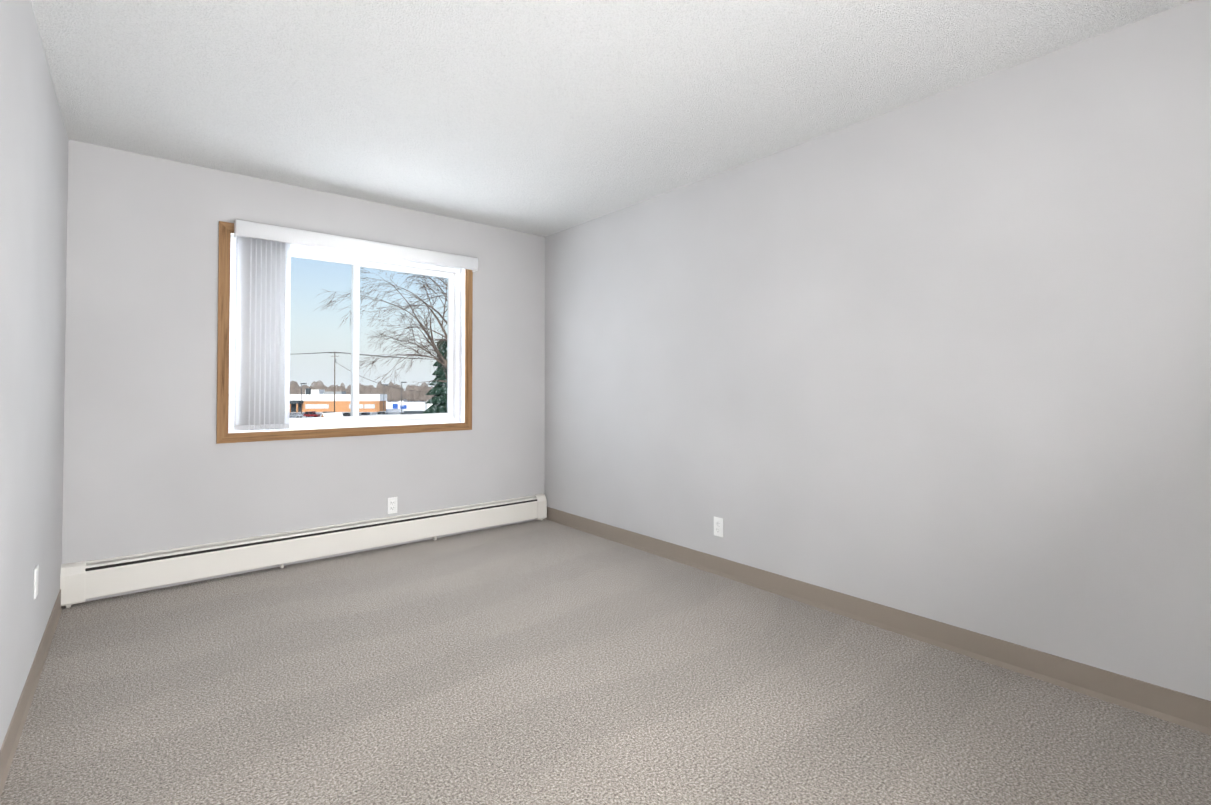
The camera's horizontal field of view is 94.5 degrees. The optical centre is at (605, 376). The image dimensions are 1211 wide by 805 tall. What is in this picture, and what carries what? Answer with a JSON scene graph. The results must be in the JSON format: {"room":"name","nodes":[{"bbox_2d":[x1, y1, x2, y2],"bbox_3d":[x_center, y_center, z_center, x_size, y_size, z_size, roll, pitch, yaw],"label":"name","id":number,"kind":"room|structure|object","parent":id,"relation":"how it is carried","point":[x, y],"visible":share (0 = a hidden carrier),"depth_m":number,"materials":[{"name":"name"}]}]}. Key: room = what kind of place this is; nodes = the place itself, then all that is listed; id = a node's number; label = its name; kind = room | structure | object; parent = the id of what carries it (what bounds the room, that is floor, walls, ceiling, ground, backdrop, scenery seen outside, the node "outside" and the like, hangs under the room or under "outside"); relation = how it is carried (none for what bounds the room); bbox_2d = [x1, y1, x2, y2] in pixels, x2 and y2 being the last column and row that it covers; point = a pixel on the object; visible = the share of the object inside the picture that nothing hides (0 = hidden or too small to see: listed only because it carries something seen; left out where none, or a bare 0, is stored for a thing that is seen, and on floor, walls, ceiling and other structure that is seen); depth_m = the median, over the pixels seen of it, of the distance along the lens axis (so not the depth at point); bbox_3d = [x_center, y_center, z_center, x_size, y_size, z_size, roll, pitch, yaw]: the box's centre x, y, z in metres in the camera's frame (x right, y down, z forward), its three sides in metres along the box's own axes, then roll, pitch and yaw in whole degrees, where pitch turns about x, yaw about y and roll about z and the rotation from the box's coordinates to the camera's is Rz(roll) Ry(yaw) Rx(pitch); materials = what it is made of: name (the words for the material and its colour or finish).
{"room":"empty bedroom","nodes":[
{"label":"empty bedroom","id":0,"kind":"room"},
{"bbox_2d":[0,0,68,748],"bbox_3d":[-1.336,-0.063,0.918,0.300,2.440,5.590,1,-1,-40],"label":"wall","id":1,"kind":"structure","parent":0,"point":[34,141],"depth_m":1.93,"materials":[{"name":"grey paint"}]},
{"bbox_2d":[0,589,61,797],"bbox_3d":[-1.195,1.104,0.970,0.009,0.108,4.918,1,-1,-40],"label":"baseboard","id":2,"kind":"structure","parent":1,"relation":"attached to","point":[12,736],"depth_m":1.95,"materials":[{"name":"beige wood"}]},
{"bbox_2d":[34,564,38,598],"bbox_3d":[-2.160,0.777,2.125,0.007,0.114,0.070,1,-1,-40],"label":"electrical outlet plate","id":3,"kind":"object","parent":1,"relation":"attached to","point":[36,569],"visible":0.98,"depth_m":2.11,"materials":[{"name":"white plastic"}]},
{"bbox_2d":[62,140,544,601],"bbox_3d":[-1.772,-0.012,4.004,3.000,2.440,0.300,1,-1,-40],"label":"wall","id":4,"kind":"structure","parent":0,"point":[150,464],"depth_m":3.31,"materials":[{"name":"grey paint"}]},
{"bbox_2d":[60,494,546,607],"bbox_3d":[-1.663,1.097,3.836,2.975,0.217,0.071,1,-1,-40],"label":"baseboard heater","id":5,"kind":"object","parent":4,"relation":"attached to","point":[81,581],"visible":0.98,"depth_m":3.47,"materials":[{"name":"white metal"}]},
{"bbox_2d":[216,221,472,443],"bbox_3d":[-1.739,-0.258,3.940,1.652,1.330,0.187,1,-1,-40],"label":"window unit","id":6,"kind":"structure","parent":4,"relation":"in","point":[357,262],"depth_m":3.95,"materials":[{"name":"white plastic"}]},
{"bbox_2d":[234,219,477,271],"bbox_3d":[-1.621,-0.883,3.869,1.579,0.096,0.087,1,-1,-40],"label":"blind valance","id":7,"kind":"object","parent":6,"relation":"attached to","point":[242,228],"visible":1,"depth_m":3.74,"materials":[{"name":"white plastic"}]},
{"bbox_2d":[234,236,290,429],"bbox_3d":[-2.111,-0.280,3.453,0.286,1.206,0.054,1,-1,-40],"label":"vertical blinds","id":8,"kind":"object","parent":7,"relation":"hanging from","point":[262,336],"visible":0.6,"depth_m":3.44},
{"bbox_2d":[387,497,396,513],"bbox_3d":[-1.521,0.918,3.998,0.070,0.114,0.009,1,-1,-40],"label":"outlet","id":9,"kind":"object","parent":4,"relation":"attached to","point":[391,505],"visible":1,"depth_m":3.99,"materials":[{"name":"white plastic"}]},
{"bbox_2d":[0,519,1210,804],"bbox_3d":[-0.072,1.234,1.957,3.600,0.120,5.590,1,-1,-40],"label":"floor","id":10,"kind":"structure","parent":0,"point":[544,661],"depth_m":2.02,"materials":[{"name":"carpet"}]},
{"bbox_2d":[31,0,1193,236],"bbox_3d":[-0.072,-1.325,1.999,3.600,0.120,5.590,1,-1,-40],"label":"ceiling","id":11,"kind":"structure","parent":0,"point":[543,118],"depth_m":2.38,"materials":[{"name":"white paint"}]},
{"bbox_2d":[545,0,1210,700],"bbox_3d":[1.192,-0.028,3.038,0.300,2.440,5.590,1,-1,-40],"label":"wall","id":12,"kind":"structure","parent":0,"point":[943,356],"depth_m":2.44,"materials":[{"name":"grey paint"}]},
{"bbox_2d":[714,516,722,536],"bbox_3d":[0.683,0.908,3.389,0.009,0.114,0.070,1,-1,-40],"label":"duplex electrical outlet","id":13,"kind":"object","parent":12,"relation":"attached to","point":[718,526],"visible":1,"depth_m":3.38,"materials":[{"name":"white plastic"}]},
{"bbox_2d":[545,507,1210,734],"bbox_3d":[1.073,1.136,2.920,0.009,0.108,4.990,1,-1,-40],"label":"baseboard","id":14,"kind":"structure","parent":12,"relation":"attached to","point":[1177,707],"depth_m":2.42,"materials":[{"name":"beige wood"}]},
{"label":"outside","id":15,"kind":"structure","parent":0,"visible":0},
{"bbox_2d":[290,399,424,412],"bbox_3d":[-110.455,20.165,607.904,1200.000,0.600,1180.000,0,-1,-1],"label":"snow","id":16,"kind":"object","parent":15,"point":[394,410],"depth_m":227.46,"materials":[{"name":"white snow"}]},
{"bbox_2d":[320,412,342,416],"bbox_3d":[-70.475,10.726,144.265,5.371,3.083,5.000,-1,-1,37],"label":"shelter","id":17,"kind":"object","parent":16,"relation":"on","point":[334,414],"depth_m":143.78,"materials":[{"name":"white"}]},
{"bbox_2d":[290,388,386,411],"bbox_3d":[-118.416,8.929,215.952,63.771,9.024,11.300,0,-1,-1],"label":"brick building","id":18,"kind":"structure","parent":16,"relation":"on","point":[369,401],"depth_m":214.47,"materials":[{"name":"orange brick"}]},
{"bbox_2d":[290,412,400,417],"bbox_3d":[-53.058,12.861,181.726,420.000,0.040,56.962,0,-1,-1],"label":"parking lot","id":19,"kind":"structure","parent":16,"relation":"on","point":[293,415],"depth_m":201.71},
{"bbox_2d":[296,411,403,417],"bbox_3d":[-84.711,11.704,167.246,55.160,1.800,23.210,0,-1,-1],"label":"cars","id":20,"kind":"object","parent":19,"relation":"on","point":[307,413],"depth_m":176.94,"materials":[{"name":"black metal"}]},
{"bbox_2d":[290,381,433,401],"bbox_3d":[-201.909,9.859,396.189,277.308,13.070,144.942,0,-1,-1],"label":"tree","id":21,"kind":"object","parent":16,"relation":"on","point":[295,388],"depth_m":342.42,"materials":[{"name":"brown plant"}]},
{"bbox_2d":[300,351,434,412],"bbox_3d":[-82.601,2.162,172.560,132.688,21.135,78.516,0,-1,13],"label":"wires","id":22,"kind":"object","parent":16,"relation":"on","point":[349,370],"depth_m":176.39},
{"bbox_2d":[314,268,447,401],"bbox_3d":[-6.197,1.143,26.822,14.295,18.368,9.032,0,-1,-1],"label":"bare tree","id":23,"kind":"object","parent":16,"relation":"on","point":[443,361],"depth_m":26.41,"materials":[{"name":"brown plant"}]},
{"bbox_2d":[386,401,432,408],"bbox_3d":[-74.414,12.228,252.457,46.012,3.625,16.200,0,-1,-1],"label":"building","id":24,"kind":"structure","parent":16,"relation":"on","point":[408,405],"depth_m":244.34,"materials":[{"name":"white"}]},
{"bbox_2d":[403,409,425,413],"bbox_3d":[-48.102,10.668,154.528,13.748,3.534,5.300,0,-1,-1],"label":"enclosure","id":25,"kind":"object","parent":16,"relation":"on","point":[408,411],"depth_m":151.97,"materials":[{"name":"white"}]},
{"bbox_2d":[421,334,446,413],"bbox_3d":[-14.974,3.390,51.575,6.022,14.716,6.550,0,-1,-1],"label":"spruce tree","id":26,"kind":"object","parent":16,"relation":"on","point":[438,396],"depth_m":50.99,"materials":[{"name":"green plant"}]}
]}

